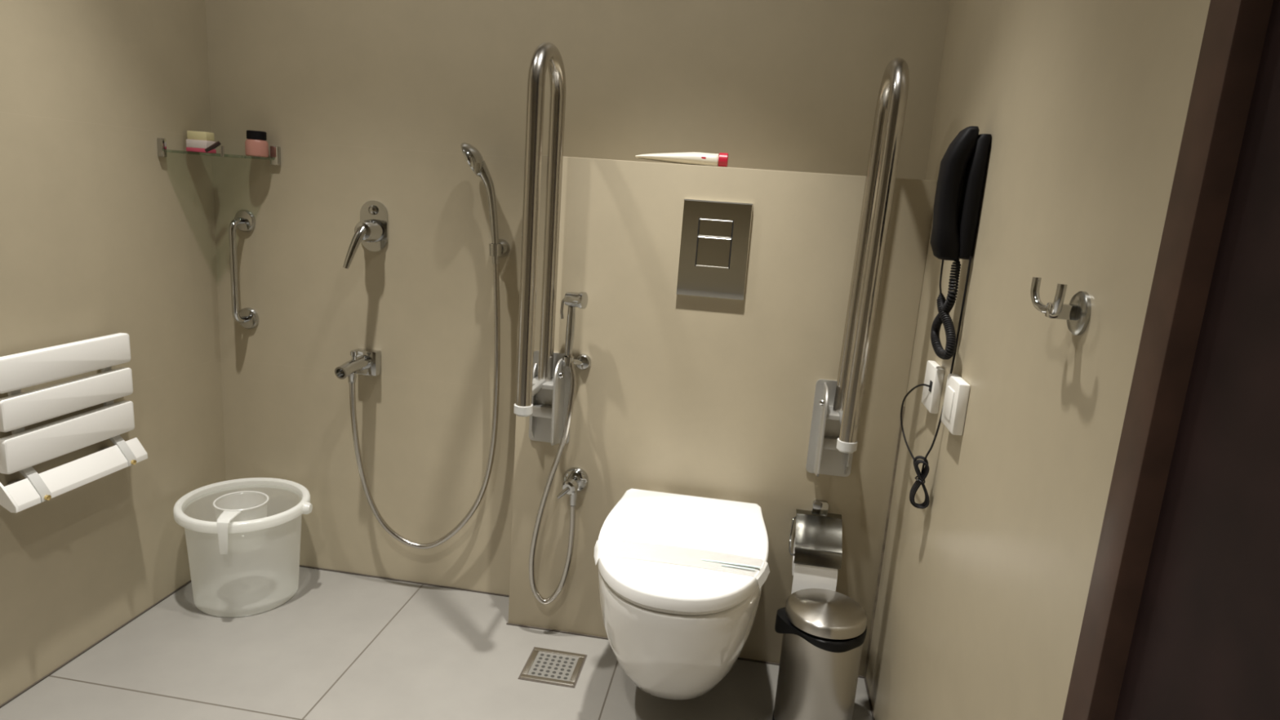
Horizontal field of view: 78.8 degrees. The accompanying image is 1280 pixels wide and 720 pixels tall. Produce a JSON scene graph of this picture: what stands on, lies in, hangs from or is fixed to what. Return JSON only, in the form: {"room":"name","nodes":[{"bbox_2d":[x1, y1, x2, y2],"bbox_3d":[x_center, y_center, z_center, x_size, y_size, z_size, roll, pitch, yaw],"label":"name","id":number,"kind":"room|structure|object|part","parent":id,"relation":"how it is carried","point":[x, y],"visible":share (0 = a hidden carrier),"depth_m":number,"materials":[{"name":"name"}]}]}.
{"room":"accessible bathroom","nodes":[
{"label":"accessible bathroom","id":0,"kind":"room"},
{"bbox_2d":[0,0,226,705],"bbox_3d":[-1.457,-0.273,0.429,0.120,2.420,3.400,6,12,8],"label":"wall","id":1,"kind":"structure","parent":0,"point":[102,234],"depth_m":1.79,"materials":[{"name":"beige paint"}]},
{"bbox_2d":[0,333,147,512],"bbox_3d":[-1.222,0.117,1.672,0.082,0.305,0.339,6,12,8],"label":"seat","id":2,"kind":"object","parent":1,"relation":"attached to","point":[20,451],"visible":1,"depth_m":1.64,"materials":[{"name":"white plastic"}]},
{"bbox_3d":[-1.260,0.257,1.534,0.072,0.085,0.005,6,12,8],"label":"plate","id":3,"kind":"part","parent":2,"relation":"part of","materials":[{"name":"white plastic"}]},
{"bbox_3d":[-1.232,0.140,1.570,0.054,0.298,0.022,6,12,8],"label":"arm","id":4,"kind":"part","parent":2,"relation":"part of","materials":[{"name":"grey plastic"}]},
{"bbox_3d":[-1.198,0.096,1.788,0.054,0.298,0.022,6,12,8],"label":"arm","id":5,"kind":"part","parent":2,"relation":"part of","materials":[{"name":"grey plastic"}]},
{"bbox_2d":[0,580,191,708],"bbox_3d":[-1.480,0.912,0.669,0.004,0.004,3.396,6,12,8],"label":"trim","id":6,"kind":"structure","parent":1,"relation":"attached to","point":[189,581],"depth_m":1.83,"materials":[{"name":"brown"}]},
{"bbox_2d":[0,566,872,719],"bbox_3d":[-0.584,1.052,0.557,2.069,0.100,3.640,6,12,8],"label":"floor","id":7,"kind":"structure","parent":0,"point":[344,646],"depth_m":1.83,"materials":[{"name":"grey tile"}]},
{"bbox_2d":[173,477,312,617],"bbox_3d":[-1.051,0.501,2.091,0.336,0.273,0.323,6,12,8],"label":"bucket","id":8,"kind":"object","parent":7,"relation":"on","point":[259,573],"visible":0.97,"depth_m":2.00,"materials":[{"name":"plastic"}]},
{"bbox_2d":[213,490,268,554],"bbox_3d":[-1.038,0.428,1.996,0.129,0.124,0.190,6,12,8],"label":"mug","id":9,"kind":"object","parent":8,"relation":"hanging from","point":[238,506],"visible":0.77,"depth_m":2.00,"materials":[{"name":"white plastic"}]},
{"bbox_3d":[-1.020,0.426,1.931,0.040,0.087,0.067,2,12,-8],"label":"handle","id":10,"kind":"part","parent":9,"relation":"part of","materials":[{"name":"white plastic"}]},
{"bbox_2d":[517,646,586,688],"bbox_3d":[-0.209,0.743,1.891,0.137,0.004,0.136,6,12,8],"label":"floor drain","id":11,"kind":"object","parent":7,"relation":"on","point":[543,665],"visible":1,"depth_m":1.89,"materials":[{"name":"silver metal"}]},
{"bbox_2d":[772,588,866,719],"bbox_3d":[0.390,0.672,1.695,0.171,0.305,0.198,6,12,8],"label":"trash bin","id":12,"kind":"object","parent":7,"relation":"on","point":[814,682],"visible":0.99,"depth_m":1.64,"materials":[{"name":"silver metal"}]},
{"bbox_2d":[774,607,866,653],"bbox_3d":[0.399,0.574,1.687,0.176,0.042,0.175,-7,16,-42],"label":"liner","id":13,"kind":"object","parent":12,"relation":"in","point":[783,625],"visible":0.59,"depth_m":1.62,"materials":[{"name":"black plastic"}]},
{"bbox_3d":[0.401,0.539,1.680,0.171,0.037,0.171,6,12,8],"label":"bin lid","id":14,"kind":"part","parent":12,"relation":"part of","materials":[{"name":"silver metal"}]},
{"bbox_2d":[204,0,951,595],"bbox_3d":[-0.227,-0.520,2.002,2.069,2.420,0.120,6,12,8],"label":"wall","id":15,"kind":"structure","parent":0,"point":[362,101],"depth_m":2.01,"materials":[{"name":"beige paint"}]},
{"bbox_2d":[156,137,280,165],"bbox_3d":[-1.057,-0.527,1.969,0.200,0.049,0.194,6,12,8],"label":"corner shelf","id":16,"kind":"object","parent":15,"relation":"attached to","point":[275,151],"depth_m":1.96,"materials":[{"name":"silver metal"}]},
{"bbox_2d":[186,138,216,153],"bbox_3d":[-1.117,-0.544,1.984,0.054,0.030,0.041,4,12,1],"label":"carton","id":17,"kind":"object","parent":16,"relation":"on","point":[192,145],"visible":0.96,"depth_m":1.97,"materials":[{"name":"beige cardboard"}]},
{"bbox_2d":[186,130,214,141],"bbox_3d":[-1.116,-0.569,1.980,0.050,0.021,0.036,5,12,2],"label":"soap box","id":18,"kind":"object","parent":17,"relation":"on","point":[201,135],"visible":0.92,"depth_m":1.96,"materials":[{"name":"beige"}]},
{"bbox_3d":[-1.075,-0.537,1.961,0.038,0.030,0.011,2,12,-10],"label":"brush handle","id":19,"kind":"part","parent":16,"relation":"part of","materials":[{"name":"black plastic"}]},
{"bbox_2d":[244,129,268,157],"bbox_3d":[-0.991,-0.559,2.015,0.055,0.064,0.055,6,12,8],"label":"lotion bottle","id":20,"kind":"object","parent":16,"relation":"on","point":[256,144],"visible":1,"depth_m":2.00,"materials":[{"name":"pink plastic"}]},
{"bbox_2d":[228,209,258,328],"bbox_3d":[-1.077,-0.239,2.098,0.060,0.326,0.064,6,12,8],"label":"grab bar","id":21,"kind":"object","parent":15,"relation":"attached to","point":[244,220],"visible":1,"depth_m":2.09,"materials":[{"name":"silver metal"}]},
{"bbox_2d":[334,348,380,382],"bbox_3d":[-0.747,0.015,2.057,0.066,0.083,0.140,6,12,8],"label":"spout","id":22,"kind":"object","parent":15,"relation":"attached to","point":[363,361],"visible":1,"depth_m":2.06,"materials":[{"name":"silver metal"}]},
{"bbox_2d":[347,371,356,382],"bbox_3d":[-0.756,0.045,2.046,0.022,0.028,0.022,6,12,8],"label":"outlet","id":23,"kind":"object","parent":22,"relation":"attached to","point":[352,377],"depth_m":2.04,"materials":[{"name":"silver metal"}]},
{"bbox_3d":[-0.753,0.018,2.045,0.040,0.045,0.113,6,12,11],"label":"spout","id":24,"kind":"part","parent":22,"relation":"part of","materials":[{"name":"silver metal"}]},
{"bbox_3d":[-0.749,-0.013,2.044,0.019,0.024,0.019,6,12,8],"label":"diverter knob","id":25,"kind":"part","parent":22,"relation":"part of","materials":[{"name":"silver metal"}]},
{"bbox_2d":[342,200,388,269],"bbox_3d":[-0.707,-0.321,1.996,0.075,0.172,0.116,6,12,8],"label":"shower mixer","id":26,"kind":"object","parent":15,"relation":"attached to","point":[372,229],"visible":1,"depth_m":2.03,"materials":[{"name":"silver metal"}]},
{"bbox_3d":[-0.720,-0.285,1.977,0.030,0.108,0.068,9,13,23],"label":"lever","id":27,"kind":"part","parent":26,"relation":"part of","materials":[{"name":"silver metal"}]},
{"bbox_3d":[-0.697,-0.351,2.044,0.075,0.132,0.007,6,12,8],"label":"plate","id":28,"kind":"part","parent":26,"relation":"part of","materials":[{"name":"silver metal"}]},
{"bbox_2d":[299,564,509,597],"bbox_3d":[-0.775,0.626,2.254,0.906,0.004,0.004,6,12,8],"label":"trim","id":29,"kind":"structure","parent":15,"relation":"attached to","point":[301,566],"depth_m":2.24,"materials":[{"name":"brown"}]},
{"bbox_2d":[488,239,510,257],"bbox_3d":[-0.363,-0.280,1.971,0.048,0.048,0.074,6,12,8],"label":"holder","id":30,"kind":"object","parent":15,"relation":"attached to","point":[501,250],"visible":0.92,"depth_m":1.95,"materials":[{"name":"silver metal"}]},
{"bbox_2d":[349,142,500,549],"bbox_3d":[-0.560,-0.006,2.022,0.397,1.091,0.088,6,12,8],"label":"shower","id":31,"kind":"object","parent":30,"relation":"hanging from","point":[473,156],"visible":1,"depth_m":2.04,"materials":[{"name":"silver metal"}]},
{"bbox_3d":[-0.380,-0.364,1.929,0.069,0.250,0.029,3,12,-3],"label":"handle","id":32,"kind":"part","parent":31,"relation":"part of","materials":[{"name":"silver metal"}]},
{"bbox_2d":[508,155,937,675],"bbox_3d":[0.158,0.142,1.941,0.923,1.206,0.137,6,12,8],"label":"wall ledge","id":33,"kind":"object","parent":15,"relation":"attached to","point":[713,397],"visible":0.66,"depth_m":1.84,"materials":[{"name":"beige paint"}]},
{"bbox_2d":[513,42,570,445],"bbox_3d":[-0.211,-0.221,1.744,0.103,0.914,0.250,6,12,8],"label":"support rail","id":34,"kind":"object","parent":33,"relation":"attached to","point":[543,384],"visible":0.99,"depth_m":1.72,"materials":[{"name":"grey metal"}]},
{"bbox_3d":[-0.219,0.093,1.917,0.103,0.228,0.006,6,12,8],"label":"wall plate","id":35,"kind":"part","parent":34,"relation":"part of","materials":[{"name":"grey metal"}]},
{"bbox_2d":[556,466,588,506],"bbox_3d":[-0.166,0.315,1.919,0.064,0.084,0.072,6,12,8],"label":"angle valve","id":36,"kind":"object","parent":33,"relation":"attached to","point":[575,479],"visible":1,"depth_m":1.93,"materials":[{"name":"silver metal"}]},
{"bbox_3d":[-0.175,0.314,1.902,0.048,0.046,0.036,6,12,8],"label":"knob","id":37,"kind":"part","parent":36,"relation":"part of","materials":[{"name":"silver metal"}]},
{"bbox_2d":[562,353,591,369],"bbox_3d":[-0.156,0.007,1.865,0.036,0.040,0.082,14,15,39],"label":"holder","id":38,"kind":"object","parent":33,"relation":"attached to","point":[583,362],"visible":0.97,"depth_m":1.87,"materials":[{"name":"silver metal"}]},
{"bbox_2d":[528,292,587,604],"bbox_3d":[-0.205,0.234,1.889,0.114,0.811,0.057,6,12,8],"label":"bidet sprayer","id":39,"kind":"object","parent":38,"relation":"hanging from","point":[571,300],"visible":1,"depth_m":1.88,"materials":[{"name":"silver metal"}]},
{"bbox_3d":[-0.163,-0.068,1.825,0.022,0.116,0.021,6,12,8],"label":"handle","id":40,"kind":"part","parent":39,"relation":"part of","materials":[{"name":"silver metal"}]},
{"bbox_2d":[635,151,728,167],"bbox_3d":[0.098,-0.470,1.810,0.212,0.033,0.052,6,12,8],"label":"toothpaste tube","id":41,"kind":"object","parent":33,"relation":"on","point":[721,159],"visible":0.97,"depth_m":1.79,"materials":[{"name":"beige plastic"}]},
{"bbox_2d":[597,488,768,699],"bbox_3d":[0.081,0.551,1.692,0.358,0.376,0.529,6,12,8],"label":"toilet","id":42,"kind":"object","parent":33,"relation":"attached to","point":[676,631],"visible":0.93,"depth_m":1.50,"materials":[{"name":"white ceramic"}]},
{"bbox_3d":[0.089,0.412,1.646,0.342,0.012,0.472,6,12,8],"label":"seat","id":43,"kind":"part","parent":42,"relation":"part of","materials":[{"name":"white plastic"}]},
{"bbox_3d":[0.080,0.574,1.699,0.355,0.328,0.524,6,12,8],"label":"bowl","id":44,"kind":"part","parent":42,"relation":"part of","materials":[{"name":"white ceramic"}]},
{"bbox_2d":[594,537,769,587],"bbox_3d":[0.078,0.401,1.551,0.361,0.028,0.078,6,12,8],"label":"band","id":45,"kind":"object","parent":42,"relation":"on","point":[743,565],"visible":1,"depth_m":1.55,"materials":[{"name":"white"}]},
{"bbox_3d":[0.090,0.388,1.642,0.358,0.034,0.499,6,12,8],"label":"lid","id":46,"kind":"part","parent":42,"relation":"part of","materials":[{"name":"white"}]},
{"bbox_2d":[506,622,864,678],"bbox_3d":[0.104,0.742,1.998,0.926,0.004,0.004,6,12,8],"label":"trim","id":47,"kind":"structure","parent":33,"relation":"attached to","point":[508,624],"depth_m":2.03,"materials":[{"name":"brown"}]},
{"bbox_2d":[675,199,752,300],"bbox_3d":[0.169,-0.252,1.782,0.156,0.218,0.015,6,12,8],"label":"flush plate","id":48,"kind":"object","parent":33,"relation":"attached to","point":[715,235],"visible":1,"depth_m":1.77,"materials":[{"name":"silver metal"}]},
{"bbox_2d":[788,499,842,569],"bbox_3d":[0.411,0.405,1.823,0.117,0.122,0.117,6,12,8],"label":"paper holder","id":49,"kind":"object","parent":33,"relation":"attached to","point":[819,532],"visible":1,"depth_m":1.81,"materials":[{"name":"silver metal"}]},
{"bbox_3d":[0.409,0.411,1.849,0.107,0.100,0.062,6,12,8],"label":"roll arm","id":50,"kind":"part","parent":49,"relation":"part of","materials":[{"name":"silver metal"}]},
{"bbox_2d":[791,538,837,594],"bbox_3d":[0.409,0.482,1.831,0.098,0.133,0.101,6,12,8],"label":"paper roll","id":51,"kind":"object","parent":49,"relation":"hanging from","point":[805,576],"visible":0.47,"depth_m":1.79,"materials":[{"name":"white paper"}]},
{"bbox_2d":[805,57,909,476],"bbox_3d":[0.460,-0.154,1.651,0.103,0.914,0.250,6,12,8],"label":"support rail","id":52,"kind":"object","parent":33,"relation":"attached to","point":[837,406],"visible":1,"depth_m":1.59,"materials":[{"name":"grey metal"}]},
{"bbox_3d":[0.452,0.160,1.825,0.103,0.228,0.006,6,12,8],"label":"wall plate","id":53,"kind":"part","parent":52,"relation":"part of","materials":[{"name":"grey metal"}]},
{"bbox_2d":[866,0,1210,719],"bbox_3d":[0.464,-0.081,0.164,0.120,2.420,3.400,6,12,8],"label":"wall","id":54,"kind":"structure","parent":0,"point":[1083,104],"depth_m":1.03,"materials":[{"name":"beige paint"}]},
{"bbox_2d":[864,677,875,719],"bbox_3d":[0.480,0.887,1.441,0.004,0.004,1.015,6,12,8],"label":"trim","id":55,"kind":"structure","parent":54,"relation":"attached to","point":[865,680],"depth_m":1.85,"materials":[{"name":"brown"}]},
{"bbox_2d":[863,405,905,677],"bbox_3d":[0.582,0.446,1.862,0.004,0.696,0.004,6,12,8],"label":"trim","id":56,"kind":"structure","parent":54,"relation":"attached to","point":[904,407],"depth_m":1.86,"materials":[{"name":"beige"}]},
{"bbox_2d":[921,360,944,413],"bbox_3d":[0.567,0.051,1.513,0.018,0.087,0.086,6,12,8],"label":"socket","id":57,"kind":"object","parent":54,"relation":"attached to","point":[934,375],"visible":1,"depth_m":1.48,"materials":[{"name":"white plastic"}]},
{"bbox_2d":[900,125,991,508],"bbox_3d":[0.550,-0.074,1.479,0.075,0.696,0.307,6,12,8],"label":"wall phone","id":58,"kind":"object","parent":54,"relation":"attached to","point":[962,167],"visible":1,"depth_m":1.34,"materials":[{"name":"black plastic"}]},
{"bbox_3d":[0.557,0.029,1.520,0.038,0.480,0.265,6,12,8],"label":"line cord","id":59,"kind":"part","parent":58,"relation":"part of","materials":[{"name":"black plastic"}]},
{"bbox_3d":[0.547,-0.095,1.391,0.023,0.183,0.144,6,12,8],"label":"coiled cord","id":60,"kind":"part","parent":58,"relation":"part of","materials":[{"name":"black plastic"}]},
{"bbox_2d":[941,373,970,435],"bbox_3d":[0.539,0.075,1.337,0.020,0.088,0.086,6,12,8],"label":"switch plate","id":61,"kind":"object","parent":54,"relation":"attached to","point":[957,390],"visible":1,"depth_m":1.30,"materials":[{"name":"white plastic"}]},
{"bbox_2d":[1030,276,1091,335],"bbox_3d":[0.478,-0.059,0.885,0.045,0.059,0.090,6,12,8],"label":"robe hook","id":62,"kind":"object","parent":54,"relation":"attached to","point":[1077,313],"visible":1,"depth_m":0.88,"materials":[{"name":"silver metal"}]},
{"bbox_3d":[0.479,-0.055,0.885,0.030,0.017,0.016,6,12,8],"label":"arm","id":63,"kind":"part","parent":62,"relation":"part of","materials":[{"name":"silver metal"}]},
{"bbox_2d":[1062,0,1279,719],"bbox_3d":[0.442,0.054,0.295,0.133,2.100,0.894,6,12,8],"label":"door","id":64,"kind":"structure","parent":54,"relation":"in","point":[1181,620],"depth_m":0.65,"materials":[{"name":"brown wood"}]}
]}

